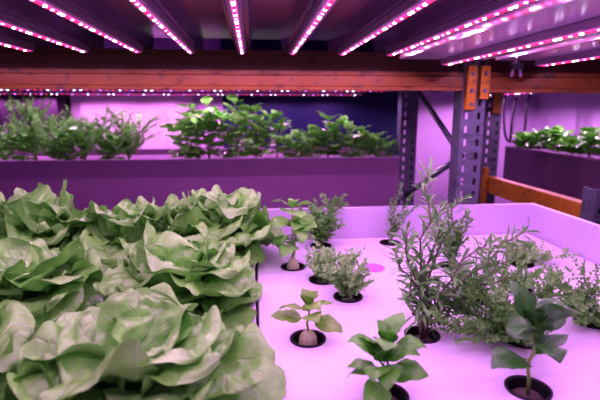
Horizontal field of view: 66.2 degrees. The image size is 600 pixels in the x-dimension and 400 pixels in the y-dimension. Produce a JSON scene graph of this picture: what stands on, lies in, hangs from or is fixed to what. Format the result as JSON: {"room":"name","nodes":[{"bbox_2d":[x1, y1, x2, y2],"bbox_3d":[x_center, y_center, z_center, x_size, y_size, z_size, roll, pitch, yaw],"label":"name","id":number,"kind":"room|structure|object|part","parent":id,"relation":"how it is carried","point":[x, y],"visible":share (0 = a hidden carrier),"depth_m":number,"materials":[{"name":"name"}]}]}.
{"room":"indoor hydroponic farm","nodes":[
{"label":"indoor hydroponic farm","id":0,"kind":"room"},
{"bbox_2d":[64,39,537,204],"bbox_3d":[-0.784,-0.757,3.662,5.600,3.000,0.100,-1,11,-6],"label":"wall","id":1,"kind":"structure","parent":0,"point":[431,141],"depth_m":3.88,"materials":[{"name":"paint"}]},
{"bbox_2d":[535,93,599,146],"bbox_3d":[2.303,-0.340,1.530,0.100,3.000,5.050,-1,11,-6],"label":"wall","id":2,"kind":"structure","parent":0,"point":[572,111],"depth_m":3.50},
{"bbox_3d":[-0.527,1.246,1.495,5.600,0.100,4.950,-1,11,-6],"label":"floor","id":3,"kind":"structure","parent":0,"visible":0},
{"bbox_2d":[0,42,73,149],"bbox_3d":[-2.151,-0.255,3.439,0.823,2.100,0.230,-1,11,-6],"label":"storage cabinet","id":4,"kind":"object","parent":3,"relation":"on","point":[59,102],"visible":0.06,"depth_m":3.29,"materials":[{"name":"metal"}]},
{"bbox_2d":[65,37,194,148],"bbox_3d":[-1.281,-0.338,3.601,0.908,2.200,0.020,-1,11,-6],"label":"sheet","id":5,"kind":"object","parent":3,"relation":"on","point":[150,106],"visible":0.02,"depth_m":3.52,"materials":[{"name":"plastic"}]},
{"bbox_2d":[220,39,397,154],"bbox_3d":[0.101,-0.366,3.744,1.419,2.200,0.030,-1,11,-6],"label":"wall","id":6,"kind":"structure","parent":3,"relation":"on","point":[379,110],"depth_m":3.67,"materials":[{"name":"paint"}]},
{"bbox_2d":[396,59,488,205],"bbox_3d":[0.628,-0.171,2.229,0.147,2.400,0.978,-1,11,-3],"label":"frame","id":7,"kind":"object","parent":3,"relation":"on","point":[474,123],"visible":0.3,"depth_m":1.80,"materials":[{"name":"metal"}]},
{"bbox_2d":[0,90,367,91],"bbox_3d":[-0.965,-0.723,2.818,2.970,0.090,0.925,-1,11,-6],"label":"shelf","id":8,"kind":"object","parent":7,"relation":"attached to","point":[0,90],"visible":0.02,"depth_m":3.08,"materials":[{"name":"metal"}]},
{"bbox_2d":[0,91,362,95],"bbox_3d":[-0.990,-0.746,3.213,2.908,0.023,0.028,-1,11,-6],"label":"light","id":9,"kind":"object","parent":8,"relation":"attached to","point":[1,92],"visible":0.94,"depth_m":3.21,"materials":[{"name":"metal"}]},
{"bbox_2d":[0,89,382,91],"bbox_3d":[-0.917,-0.609,2.510,2.908,0.023,0.028,-1,11,-6],"label":"light","id":10,"kind":"object","parent":8,"relation":"attached to","point":[0,89],"visible":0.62,"depth_m":2.54,"materials":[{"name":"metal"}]},
{"bbox_2d":[0,47,462,90],"bbox_3d":[-0.880,-0.450,1.576,2.980,0.137,0.062,-1,11,-6],"label":"beam","id":11,"kind":"structure","parent":7,"relation":"attached to","point":[46,68],"depth_m":1.62,"materials":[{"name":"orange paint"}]},
{"bbox_2d":[0,0,495,51],"bbox_3d":[-0.066,-0.401,0.842,4.636,0.047,1.710,-1,11,-6],"label":"shelf underside","id":12,"kind":"object","parent":11,"relation":"on","point":[197,20],"visible":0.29,"depth_m":1.23,"materials":[{"name":"metal"}]},
{"bbox_2d":[0,35,36,51],"bbox_3d":[-0.805,-0.349,0.760,0.028,0.023,1.548,-1,11,-6],"label":"light","id":13,"kind":"object","parent":12,"relation":"attached to","point":[12,43],"visible":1,"depth_m":1.40,"materials":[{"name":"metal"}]},
{"bbox_2d":[0,11,90,52],"bbox_3d":[-0.634,-0.352,0.777,0.028,0.023,1.548,-1,11,-6],"label":"light","id":14,"kind":"object","parent":12,"relation":"attached to","point":[12,22],"visible":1,"depth_m":1.18,"materials":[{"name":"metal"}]},
{"bbox_2d":[30,0,143,52],"bbox_3d":[-0.463,-0.355,0.794,0.028,0.023,1.548,-1,11,-6],"label":"light","id":15,"kind":"object","parent":12,"relation":"attached to","point":[60,7],"visible":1,"depth_m":1.03,"materials":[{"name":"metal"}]},
{"bbox_2d":[128,0,195,53],"bbox_3d":[-0.291,-0.359,0.811,0.028,0.023,1.548,-1,11,-6],"label":"light","id":16,"kind":"object","parent":12,"relation":"attached to","point":[148,8],"visible":1,"depth_m":1.03,"materials":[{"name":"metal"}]},
{"bbox_2d":[225,0,245,53],"bbox_3d":[-0.120,-0.362,0.828,0.028,0.023,1.548,-1,11,-6],"label":"light","id":17,"kind":"object","parent":12,"relation":"attached to","point":[234,7],"visible":1,"depth_m":1.01,"materials":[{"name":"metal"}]},
{"bbox_2d":[288,0,337,54],"bbox_3d":[0.051,-0.365,0.845,0.028,0.023,1.548,-1,11,-6],"label":"light","id":18,"kind":"object","parent":12,"relation":"attached to","point":[321,8],"visible":1,"depth_m":1.03,"materials":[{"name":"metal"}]},
{"bbox_2d":[337,0,435,55],"bbox_3d":[0.222,-0.369,0.863,0.028,0.023,1.548,-1,11,-6],"label":"light","id":19,"kind":"object","parent":12,"relation":"attached to","point":[409,7],"visible":1,"depth_m":1.04,"materials":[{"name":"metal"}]},
{"bbox_2d":[385,0,533,55],"bbox_3d":[0.393,-0.372,0.880,0.028,0.023,1.548,-1,11,-6],"label":"light","id":20,"kind":"object","parent":12,"relation":"attached to","point":[497,7],"visible":1,"depth_m":1.04,"materials":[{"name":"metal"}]},
{"bbox_2d":[400,0,599,59],"bbox_3d":[0.570,-0.357,0.840,0.300,0.036,1.540,-1,11,-6],"label":"light panel","id":21,"kind":"object","parent":12,"relation":"attached to","point":[537,16],"visible":0.64,"depth_m":1.01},
{"bbox_2d":[440,17,599,64],"bbox_3d":[0.568,-0.331,0.865,0.028,0.023,1.468,-1,11,-6],"label":"light","id":22,"kind":"object","parent":21,"relation":"attached to","point":[591,25],"visible":1,"depth_m":1.06,"materials":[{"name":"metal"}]},
{"bbox_2d":[495,35,599,60],"bbox_3d":[0.912,-0.364,0.874,0.300,0.036,1.540,-1,11,-6],"label":"metal pan","id":23,"kind":"object","parent":12,"relation":"attached to","point":[591,43],"visible":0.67,"depth_m":1.35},
{"bbox_2d":[510,56,523,76],"bbox_3d":[0.695,-0.428,1.474,0.042,0.067,0.016,-1,11,-6],"label":"clamp","id":24,"kind":"object","parent":23,"relation":"hanging from","point":[517,65],"visible":1,"depth_m":1.47,"materials":[{"name":"metal"}]},
{"bbox_2d":[534,49,599,65],"bbox_3d":[0.910,-0.338,0.899,0.028,0.023,1.468,-1,11,-6],"label":"light","id":25,"kind":"object","parent":23,"relation":"attached to","point":[588,55],"visible":1,"depth_m":1.44,"materials":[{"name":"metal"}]},
{"bbox_3d":[0.607,-0.252,2.641,0.094,2.400,0.070,-1,11,-6],"label":"post","id":26,"kind":"part","parent":7,"relation":"part of","materials":[{"name":"metal"}]},
{"bbox_3d":[0.648,-0.090,1.817,0.094,2.400,0.070,-1,11,-6],"label":"post","id":27,"kind":"part","parent":7,"relation":"part of","materials":[{"name":"metal"}]},
{"bbox_2d":[463,65,477,109],"bbox_3d":[0.632,-0.414,1.698,0.036,0.160,0.032,-1,11,-6],"label":"connector","id":28,"kind":"object","parent":7,"relation":"attached to","point":[471,70],"visible":1,"depth_m":1.69,"materials":[{"name":"orange paint"}]},
{"bbox_2d":[477,65,490,98],"bbox_3d":[0.682,-0.434,1.700,0.036,0.120,0.032,-1,11,-6],"label":"connector","id":29,"kind":"object","parent":7,"relation":"attached to","point":[484,70],"visible":1,"depth_m":1.69,"materials":[{"name":"orange paint"}]},
{"bbox_2d":[488,58,599,92],"bbox_3d":[1.446,-0.493,1.810,1.504,0.142,0.062,-1,11,-6],"label":"beam","id":30,"kind":"structure","parent":7,"relation":"attached to","point":[583,76],"depth_m":1.75,"materials":[{"name":"orange paint"}]},
{"bbox_2d":[461,93,599,224],"bbox_3d":[1.487,0.203,2.453,0.910,1.580,1.290,-1,11,-6],"label":"rack","id":31,"kind":"object","parent":3,"relation":"on","point":[490,185],"visible":0.34,"depth_m":2.36,"materials":[{"name":"metal"}]},
{"bbox_3d":[1.023,-0.082,2.555,0.018,0.200,0.043,-1,11,-6],"label":"plate","id":32,"kind":"part","parent":31,"relation":"part of","materials":[{"name":"orange paint"}]},
{"bbox_2d":[430,91,543,93],"bbox_3d":[1.567,-0.683,2.785,0.900,0.015,1.820,-1,11,-6],"label":"shelf","id":33,"kind":"object","parent":31,"relation":"on","point":[440,92],"visible":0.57,"depth_m":3.54,"materials":[{"name":"metal"}]},
{"bbox_2d":[503,95,516,142],"bbox_3d":[1.551,-0.655,3.413,0.104,0.456,0.016,-1,11,-6],"label":"hanging cable","id":34,"kind":"object","parent":33,"relation":"hanging from","point":[504,97],"visible":0.83,"depth_m":3.42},
{"bbox_2d":[523,93,531,131],"bbox_3d":[1.651,-0.558,3.340,0.084,0.612,0.016,-1,11,-6],"label":"cable","id":35,"kind":"object","parent":33,"relation":"hanging from","point":[530,94],"visible":0.5,"depth_m":3.32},
{"bbox_3d":[1.053,0.161,2.666,0.090,1.580,0.070,-1,11,-6],"label":"post","id":36,"kind":"part","parent":31,"relation":"part of","materials":[{"name":"metal"}]},
{"bbox_3d":[1.063,-0.527,2.484,0.050,0.120,0.016,-1,11,-6],"label":"plate","id":37,"kind":"part","parent":31,"relation":"part of","materials":[{"name":"orange paint"}]},
{"bbox_2d":[503,145,599,199],"bbox_3d":[1.591,-0.135,2.451,0.458,0.226,1.093,-1,11,-6],"label":"planter","id":38,"kind":"object","parent":31,"relation":"on","point":[560,172],"visible":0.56,"depth_m":2.50,"materials":[{"name":"plastic"}]},
{"bbox_2d":[510,131,538,148],"bbox_3d":[1.393,-0.363,2.832,0.165,0.117,0.196,-4,12,-21],"label":"seedling","id":39,"kind":"object","parent":38,"relation":"on","point":[521,138],"visible":0.75,"depth_m":2.83,"materials":[{"name":"green plant"}]},
{"bbox_2d":[524,129,553,149],"bbox_3d":[1.420,-0.349,2.694,0.182,0.143,0.160,-11,15,-43],"label":"seedling","id":40,"kind":"object","parent":38,"relation":"in","point":[534,136],"visible":0.75,"depth_m":2.69,"materials":[{"name":"green plant"}]},
{"bbox_2d":[535,125,572,151],"bbox_3d":[1.417,-0.332,2.552,0.178,0.163,0.178,-4,12,-20],"label":"seedling","id":41,"kind":"object","parent":38,"relation":"in","point":[555,135],"visible":0.9,"depth_m":2.54,"materials":[{"name":"green plant"}]},
{"bbox_2d":[551,130,575,144],"bbox_3d":[1.598,-0.365,2.799,0.159,0.134,0.222,9,14,37],"label":"seedling","id":42,"kind":"object","parent":38,"relation":"on","point":[566,130],"visible":0.12,"depth_m":2.79,"materials":[{"name":"green plant"}]},
{"bbox_2d":[555,136,591,154],"bbox_3d":[1.446,-0.284,2.433,0.170,0.115,0.203,6,13,28],"label":"seedling","id":43,"kind":"object","parent":38,"relation":"on","point":[568,140],"visible":0.76,"depth_m":2.41,"materials":[{"name":"green plant"}]},
{"bbox_2d":[569,132,599,156],"bbox_3d":[1.446,-0.269,2.289,0.171,0.142,0.192,3,11,15],"label":"seedling","id":44,"kind":"object","parent":38,"relation":"on","point":[588,139],"visible":0.88,"depth_m":2.26,"materials":[{"name":"green plant"}]},
{"bbox_2d":[575,127,599,153],"bbox_3d":[1.627,-0.333,2.572,0.201,0.157,0.168,-10,15,-42],"label":"seedling","id":45,"kind":"object","parent":38,"relation":"on","point":[584,129],"visible":0.34,"depth_m":2.56,"materials":[{"name":"green plant"}]},
{"bbox_2d":[588,132,599,152],"bbox_3d":[1.469,-0.260,2.144,0.210,0.178,0.189,-1,11,-6],"label":"seedling","id":46,"kind":"object","parent":38,"relation":"in","point":[597,148],"visible":1,"depth_m":2.18,"materials":[{"name":"green plant"}]},
{"bbox_3d":[1.141,0.528,1.856,0.090,1.170,0.070,-1,11,-6],"label":"post","id":47,"kind":"part","parent":31,"relation":"part of","materials":[{"name":"metal"}]},
{"bbox_3d":[-0.936,0.469,2.914,2.800,0.880,0.600,-1,11,-6],"label":"rack","id":48,"kind":"object","parent":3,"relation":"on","visible":0},
{"bbox_2d":[0,147,400,210],"bbox_3d":[-0.929,-0.121,2.799,2.923,0.323,0.708,-1,11,-6],"label":"planter","id":49,"kind":"object","parent":48,"relation":"on","point":[366,180],"visible":0.71,"depth_m":2.49,"materials":[{"name":"plastic"}]},
{"bbox_2d":[0,115,31,160],"bbox_3d":[-1.681,-0.341,2.577,0.272,0.273,0.342,9,14,40],"label":"seedling","id":50,"kind":"object","parent":49,"relation":"in","point":[6,147],"visible":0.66,"depth_m":2.58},
{"bbox_2d":[1,129,36,159],"bbox_3d":[-1.484,-0.276,2.444,0.186,0.195,0.145,9,14,39],"label":"seedling","id":51,"kind":"object","parent":49,"relation":"in","point":[16,140],"visible":0.9,"depth_m":2.44,"materials":[{"name":"green plant"}]},
{"bbox_3d":[-1.482,-0.262,2.456,0.118,0.162,0.028,3,11,15],"label":"stem","id":52,"kind":"part","parent":51,"relation":"part of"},
{"bbox_2d":[4,90,65,159],"bbox_3d":[-1.546,-0.434,2.674,0.309,0.418,0.270,-11,15,-44],"label":"seedling","id":53,"kind":"object","parent":49,"relation":"in","point":[28,116],"visible":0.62,"depth_m":2.63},
{"bbox_2d":[25,112,81,159],"bbox_3d":[-1.363,-0.339,2.533,0.303,0.287,0.406,-3,11,-15],"label":"seedling","id":54,"kind":"object","parent":49,"relation":"in","point":[53,153],"visible":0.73,"depth_m":2.52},
{"bbox_2d":[53,125,89,159],"bbox_3d":[-1.214,-0.292,2.470,0.196,0.216,0.147,9,14,39],"label":"seedling","id":55,"kind":"object","parent":49,"relation":"in","point":[73,128],"visible":0.94,"depth_m":2.47,"materials":[{"name":"green plant"}]},
{"bbox_3d":[-1.228,-0.277,2.482,0.121,0.181,0.030,2,11,9],"label":"stem","id":56,"kind":"part","parent":55,"relation":"part of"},
{"bbox_2d":[59,105,132,159],"bbox_3d":[-1.175,-0.388,2.674,0.419,0.327,0.287,-3,12,-16],"label":"seedling","id":57,"kind":"object","parent":49,"relation":"in","point":[78,130],"visible":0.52,"depth_m":2.64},
{"bbox_2d":[70,118,139,156],"bbox_3d":[-1.110,-0.338,2.618,0.402,0.252,0.276,-3,11,-15],"label":"seedling","id":58,"kind":"object","parent":49,"relation":"in","point":[93,133],"visible":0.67,"depth_m":2.60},
{"bbox_2d":[93,134,126,159],"bbox_3d":[-1.033,-0.277,2.517,0.199,0.169,0.150,-1,11,-6],"label":"seedling","id":59,"kind":"object","parent":49,"relation":"in","point":[120,140],"visible":0.91,"depth_m":2.50,"materials":[{"name":"green plant"}]},
{"bbox_3d":[-1.029,-0.264,2.524,0.118,0.141,0.027,2,11,11],"label":"stem","id":60,"kind":"part","parent":59,"relation":"part of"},
{"bbox_2d":[94,106,170,158],"bbox_3d":[-0.991,-0.392,2.711,0.460,0.323,0.282,2,11,9],"label":"seedling","id":61,"kind":"object","parent":49,"relation":"in","point":[127,129],"visible":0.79,"depth_m":2.68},
{"bbox_2d":[158,110,213,158],"bbox_3d":[-0.630,-0.367,2.642,0.296,0.298,0.270,-10,15,-41],"label":"basil plant","id":62,"kind":"object","parent":49,"relation":"on","point":[186,128],"visible":0.99,"depth_m":2.61,"materials":[{"name":"green plant"}]},
{"bbox_3d":[-0.642,-0.345,2.624,0.174,0.262,0.152,-7,13,-32],"label":"stem","id":63,"kind":"part","parent":62,"relation":"part of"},
{"bbox_2d":[177,96,235,157],"bbox_3d":[-0.540,-0.419,2.705,0.317,0.375,0.301,-6,13,-30],"label":"basil plant","id":64,"kind":"object","parent":49,"relation":"on","point":[208,139],"visible":0.78,"depth_m":2.69,"materials":[{"name":"green plant"}]},
{"bbox_3d":[-0.531,-0.399,2.708,0.178,0.334,0.153,-8,13,-34],"label":"stem","id":65,"kind":"part","parent":64,"relation":"part of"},
{"bbox_2d":[211,94,262,157],"bbox_3d":[-0.357,-0.412,2.650,0.305,0.382,0.265,10,15,42],"label":"basil plant","id":66,"kind":"object","parent":49,"relation":"on","point":[243,119],"visible":0.97,"depth_m":2.63,"materials":[{"name":"green plant"}]},
{"bbox_3d":[-0.360,-0.391,2.644,0.171,0.344,0.155,-8,14,-35],"label":"stem","id":67,"kind":"part","parent":66,"relation":"part of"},
{"bbox_2d":[230,104,283,157],"bbox_3d":[-0.256,-0.414,2.796,0.293,0.331,0.280,-9,14,-38],"label":"basil plant","id":68,"kind":"object","parent":49,"relation":"on","point":[256,129],"visible":0.76,"depth_m":2.78,"materials":[{"name":"green plant"}]},
{"bbox_3d":[-0.260,-0.393,2.788,0.171,0.292,0.152,-7,13,-34],"label":"stem","id":69,"kind":"part","parent":68,"relation":"part of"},
{"bbox_2d":[262,109,291,157],"bbox_3d":[-0.138,-0.395,2.781,0.196,0.298,0.179,-5,12,-24],"label":"basil plant","id":70,"kind":"object","parent":49,"relation":"on","point":[281,125],"visible":0.8,"depth_m":2.76,"materials":[{"name":"green plant"}]},
{"bbox_3d":[-0.128,-0.373,2.783,0.054,0.253,0.034,-1,11,-6],"label":"stem","id":71,"kind":"part","parent":70,"relation":"part of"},
{"bbox_2d":[272,129,321,157],"bbox_3d":[-0.014,-0.315,2.667,0.276,0.186,0.198,7,13,31],"label":"basil plant","id":72,"kind":"object","parent":49,"relation":"on","point":[297,145],"visible":0.98,"depth_m":2.66,"materials":[{"name":"green plant"}]},
{"bbox_3d":[-0.023,-0.299,2.675,0.161,0.151,0.097,9,14,39],"label":"stem","id":73,"kind":"part","parent":72,"relation":"part of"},
{"bbox_2d":[290,124,327,156],"bbox_3d":[0.093,-0.352,2.794,0.280,0.210,0.215,6,13,30],"label":"basil plant","id":74,"kind":"object","parent":49,"relation":"on","point":[315,131],"visible":0.58,"depth_m":2.77,"materials":[{"name":"green plant"}]},
{"bbox_2d":[308,111,347,156],"bbox_3d":[0.169,-0.388,2.761,0.205,0.293,0.249,-10,15,-43],"label":"basil plant","id":75,"kind":"object","parent":49,"relation":"on","point":[328,133],"visible":0.79,"depth_m":2.73,"materials":[{"name":"green plant"}]},
{"bbox_3d":[0.162,-0.359,2.740,0.172,0.244,0.086,4,12,18],"label":"stem","id":76,"kind":"part","parent":75,"relation":"part of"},
{"bbox_2d":[324,121,370,156],"bbox_3d":[0.274,-0.346,2.689,0.268,0.237,0.215,7,13,34],"label":"basil plant","id":77,"kind":"object","parent":49,"relation":"on","point":[348,125],"visible":0.94,"depth_m":2.68,"materials":[{"name":"green plant"}]},
{"bbox_3d":[0.273,-0.330,2.698,0.158,0.202,0.098,9,14,39],"label":"stem","id":78,"kind":"part","parent":77,"relation":"part of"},
{"bbox_2d":[344,130,386,156],"bbox_3d":[0.386,-0.335,2.777,0.206,0.184,0.248,-11,15,-43],"label":"basil plant","id":79,"kind":"object","parent":49,"relation":"on","point":[370,136],"visible":0.72,"depth_m":2.75,"materials":[{"name":"green plant"}]},
{"bbox_3d":[0.384,-0.321,2.785,0.155,0.152,0.099,10,15,42],"label":"stem","id":80,"kind":"part","parent":79,"relation":"part of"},
{"bbox_2d":[361,135,395,156],"bbox_3d":[0.483,-0.305,2.721,0.233,0.156,0.229,-1,11,-6],"label":"basil plant","id":81,"kind":"object","parent":49,"relation":"on","point":[383,145],"visible":0.77,"depth_m":2.71,"materials":[{"name":"green plant"}]},
{"bbox_3d":[-0.311,0.690,1.731,2.400,0.900,0.050,-1,11,-6],"label":"support","id":82,"kind":"object","parent":3,"relation":"on","visible":0},
{"bbox_2d":[163,203,599,326],"bbox_3d":[-0.248,0.272,0.975,2.442,0.212,1.402,-1,11,-6],"label":"tray","id":83,"kind":"object","parent":82,"relation":"on","point":[559,229],"visible":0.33,"depth_m":1.68,"materials":[{"name":"white plastic"}]},
{"bbox_2d":[189,248,255,322],"bbox_3d":[-0.764,0.305,0.928,1.346,0.035,1.342,-1,11,-6],"label":"board","id":84,"kind":"object","parent":83,"relation":"on","point":[253,306],"visible":0.02,"depth_m":1.11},
{"bbox_2d":[0,301,37,399],"bbox_3d":[-0.582,0.251,0.713,0.459,0.154,0.402,-6,13,-28],"label":"lettuce","id":85,"kind":"object","parent":84,"relation":"on","point":[17,323],"visible":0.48,"depth_m":0.75,"materials":[{"name":"green plant"}]},
{"bbox_2d":[0,178,97,250],"bbox_3d":[-0.775,0.070,1.365,0.428,0.257,0.426,-9,14,-38],"label":"lettuce","id":86,"kind":"object","parent":84,"relation":"on","point":[38,213],"visible":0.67,"depth_m":1.29,"materials":[{"name":"green plant"}]},
{"bbox_2d":[0,237,113,328],"bbox_3d":[-0.633,0.178,1.022,0.443,0.178,0.462,-10,15,-41],"label":"lettuce","id":87,"kind":"object","parent":84,"relation":"on","point":[50,283],"visible":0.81,"depth_m":0.99,"materials":[{"name":"green plant"}]},
{"bbox_2d":[72,196,190,267],"bbox_3d":[-0.499,0.092,1.366,0.383,0.214,0.366,7,13,32],"label":"lettuce","id":88,"kind":"object","parent":84,"relation":"on","point":[116,230],"visible":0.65,"depth_m":1.30,"materials":[{"name":"green plant"}]},
{"bbox_2d":[4,282,286,399],"bbox_3d":[-0.268,0.236,0.735,0.444,0.175,0.405,-10,15,-41],"label":"lettuce","id":89,"kind":"object","parent":84,"relation":"on","point":[142,343],"visible":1,"depth_m":0.68,"materials":[{"name":"green plant"}]},
{"bbox_2d":[93,219,262,329],"bbox_3d":[-0.276,0.155,1.069,0.415,0.206,0.436,-9,14,-38],"label":"lettuce","id":90,"kind":"object","parent":84,"relation":"on","point":[200,271],"visible":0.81,"depth_m":1.01,"materials":[{"name":"green plant"}]},
{"bbox_2d":[164,184,285,266],"bbox_3d":[-0.253,0.073,1.411,0.426,0.235,0.409,7,13,30],"label":"lettuce","id":91,"kind":"object","parent":84,"relation":"on","point":[237,217],"visible":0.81,"depth_m":1.33,"materials":[{"name":"green plant"}]},
{"bbox_2d":[257,234,599,399],"bbox_3d":[0.424,0.282,1.047,1.030,0.035,1.342,-1,11,-6],"label":"board","id":92,"kind":"object","parent":83,"relation":"on","point":[461,371],"visible":0.44,"depth_m":0.92,"materials":[{"name":"plastic"}]},
{"bbox_2d":[270,198,316,270],"bbox_3d":[-0.022,0.119,1.358,0.138,0.259,0.140,-1,11,-6],"label":"basil plant","id":93,"kind":"object","parent":92,"relation":"on","point":[300,224],"visible":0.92,"depth_m":1.33,"materials":[{"name":"green plant"}]},
{"bbox_3d":[-0.014,0.113,1.363,0.028,0.200,0.038,5,12,25],"label":"stem","id":94,"kind":"part","parent":93,"relation":"part of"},
{"bbox_3d":[-0.021,0.221,1.377,0.074,0.050,0.074,-1,11,-6],"label":"net pot","id":95,"kind":"part","parent":93,"relation":"part of","materials":[{"name":"black plastic"}]},
{"bbox_2d":[270,288,342,347],"bbox_3d":[0.019,0.258,0.932,0.118,0.150,0.112,-8,13,-34],"label":"seedling","id":96,"kind":"object","parent":92,"relation":"on","point":[305,338],"visible":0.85,"depth_m":0.93,"materials":[{"name":"green plant"}]},
{"bbox_3d":[0.017,0.251,0.934,0.021,0.093,0.020,-7,13,-33],"label":"stem","id":97,"kind":"part","parent":96,"relation":"part of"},
{"bbox_2d":[290,329,325,347],"bbox_3d":[0.016,0.306,0.946,0.074,0.050,0.074,-1,11,-6],"label":"pot","id":98,"kind":"object","parent":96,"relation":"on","point":[299,338],"depth_m":0.93,"materials":[{"name":"black plastic"}]},
{"bbox_2d":[303,241,338,284],"bbox_3d":[0.066,0.193,1.255,0.110,0.153,0.100,0,11,-2],"label":"plant","id":99,"kind":"object","parent":92,"relation":"on","point":[314,279],"visible":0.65,"depth_m":1.25,"materials":[{"name":"green plant"}]},
{"bbox_3d":[0.061,0.242,1.272,0.074,0.050,0.074,-1,11,-6],"label":"net pot","id":100,"kind":"part","parent":99,"relation":"part of","materials":[{"name":"black plastic"}]},
{"bbox_2d":[297,193,348,248],"bbox_3d":[0.085,0.091,1.567,0.163,0.234,0.178,5,12,23],"label":"plant","id":101,"kind":"object","parent":92,"relation":"on","point":[323,221],"visible":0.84,"depth_m":1.55,"materials":[{"name":"green plant"}]},
{"bbox_3d":[0.072,0.180,1.590,0.074,0.050,0.074,-1,11,-6],"label":"net pot","id":102,"kind":"part","parent":101,"relation":"part of","materials":[{"name":"black plastic"}]},
{"bbox_2d":[311,245,374,302],"bbox_3d":[0.115,0.203,1.141,0.148,0.178,0.138,-5,12,-25],"label":"plant","id":103,"kind":"object","parent":92,"relation":"on","point":[348,284],"visible":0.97,"depth_m":1.12,"materials":[{"name":"green plant"}]},
{"bbox_3d":[0.120,0.265,1.157,0.074,0.050,0.074,-1,11,-6],"label":"net pot","id":104,"kind":"part","parent":103,"relation":"part of","materials":[{"name":"black plastic"}]},
{"bbox_2d":[365,263,384,271],"bbox_3d":[0.214,0.210,1.366,0.076,0.024,0.076,-1,11,-6],"label":"plug","id":105,"kind":"object","parent":92,"relation":"on","point":[373,267],"visible":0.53,"depth_m":1.36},
{"bbox_2d":[346,312,428,399],"bbox_3d":[0.134,0.281,0.744,0.116,0.176,0.118,-5,12,-26],"label":"seedling","id":106,"kind":"object","parent":92,"relation":"on","point":[384,349],"visible":1,"depth_m":0.72,"materials":[{"name":"green plant"}]},
{"bbox_3d":[0.135,0.278,0.742,0.031,0.114,0.020,-9,14,-38],"label":"stem","id":107,"kind":"part","parent":106,"relation":"part of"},
{"bbox_2d":[363,384,408,399],"bbox_3d":[0.141,0.343,0.758,0.074,0.050,0.074,-1,11,-6],"label":"pot","id":108,"kind":"object","parent":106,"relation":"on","point":[398,392],"depth_m":0.77,"materials":[{"name":"black plastic"}]},
{"bbox_2d":[379,182,418,245],"bbox_3d":[0.349,0.066,1.608,0.137,0.268,0.074,-1,11,-6],"label":"seedling","id":109,"kind":"object","parent":92,"relation":"on","point":[395,227],"visible":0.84,"depth_m":1.60,"materials":[{"name":"green plant"}]},
{"bbox_2d":[379,239,400,245],"bbox_3d":[0.317,0.173,1.625,0.074,0.050,0.074,-1,11,-6],"label":"pot","id":110,"kind":"object","parent":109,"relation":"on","point":[386,242],"depth_m":1.64,"materials":[{"name":"black plastic"}]},
{"bbox_2d":[421,201,476,269],"bbox_3d":[0.450,0.120,1.361,0.164,0.256,0.152,-1,11,-6],"label":"bush","id":111,"kind":"object","parent":92,"relation":"on","point":[456,241],"visible":0.62,"depth_m":1.35,"materials":[{"name":"green plant"}]},
{"bbox_2d":[438,261,460,269],"bbox_3d":[0.454,0.220,1.386,0.074,0.050,0.074,-1,11,-6],"label":"pot","id":112,"kind":"object","parent":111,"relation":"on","point":[442,262],"depth_m":1.40,"materials":[{"name":"black plastic"}]},
{"bbox_2d":[381,157,540,343],"bbox_3d":[0.344,0.118,0.950,0.377,0.417,0.152,-1,11,-6],"label":"plant","id":113,"kind":"object","parent":92,"relation":"on","point":[424,333],"visible":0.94,"depth_m":0.93,"materials":[{"name":"green plant"}]},
{"bbox_3d":[0.254,0.303,0.963,0.074,0.050,0.074,-1,11,-6],"label":"net pot","id":114,"kind":"part","parent":113,"relation":"part of","materials":[{"name":"black plastic"}]},
{"bbox_2d":[445,253,506,305],"bbox_3d":[0.430,0.213,1.117,0.150,0.166,0.154,2,11,12],"label":"plant","id":115,"kind":"object","parent":92,"relation":"on","point":[481,264],"visible":0.18,"depth_m":1.12,"materials":[{"name":"green plant"}]},
{"bbox_2d":[416,261,586,348],"bbox_3d":[0.399,0.229,0.940,0.327,0.204,0.249,2,11,11],"label":"plant","id":116,"kind":"object","parent":92,"relation":"on","point":[495,324],"visible":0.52,"depth_m":0.91,"materials":[{"name":"green plant"}]},
{"bbox_3d":[0.452,0.307,0.942,0.074,0.050,0.074,-1,11,-6],"label":"net pot","id":117,"kind":"part","parent":116,"relation":"part of","materials":[{"name":"black plastic"}]},
{"bbox_2d":[468,251,549,293],"bbox_3d":[0.547,0.213,1.218,0.193,0.128,0.168,7,13,33],"label":"plant","id":118,"kind":"object","parent":92,"relation":"on","point":[529,278],"visible":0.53,"depth_m":1.19,"materials":[{"name":"green plant"}]},
{"bbox_2d":[491,281,577,399],"bbox_3d":[0.380,0.256,0.747,0.108,0.224,0.172,8,13,34],"label":"seedling","id":119,"kind":"object","parent":92,"relation":"on","point":[534,316],"visible":0.98,"depth_m":0.75,"materials":[{"name":"green plant"}]},
{"bbox_2d":[504,375,552,399],"bbox_3d":[0.383,0.339,0.777,0.074,0.050,0.074,-1,11,-6],"label":"pot","id":120,"kind":"object","parent":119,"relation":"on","point":[518,386],"depth_m":0.78,"materials":[{"name":"black plastic"}]},
{"bbox_3d":[0.382,0.262,0.758,0.017,0.138,0.031,10,15,42],"label":"stem","id":121,"kind":"part","parent":119,"relation":"part of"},
{"bbox_2d":[490,232,582,267],"bbox_3d":[0.697,0.173,1.426,0.154,0.126,0.275,-7,13,-31],"label":"plant","id":122,"kind":"object","parent":92,"relation":"on","point":[531,257],"visible":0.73,"depth_m":1.39,"materials":[{"name":"green plant"}]},
{"bbox_3d":[0.673,0.216,1.404,0.074,0.050,0.074,-1,11,-6],"label":"net pot","id":123,"kind":"part","parent":122,"relation":"part of","materials":[{"name":"black plastic"}]},
{"bbox_2d":[536,253,599,329],"bbox_3d":[0.639,0.227,1.000,0.244,0.184,0.274,7,13,31],"label":"plant","id":124,"kind":"object","parent":92,"relation":"on","point":[586,316],"visible":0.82,"depth_m":1.00,"materials":[{"name":"green plant"}]},
{"bbox_3d":[0.646,0.291,1.021,0.074,0.050,0.074,-1,11,-6],"label":"net pot","id":125,"kind":"part","parent":124,"relation":"part of","materials":[{"name":"black plastic"}]}
]}

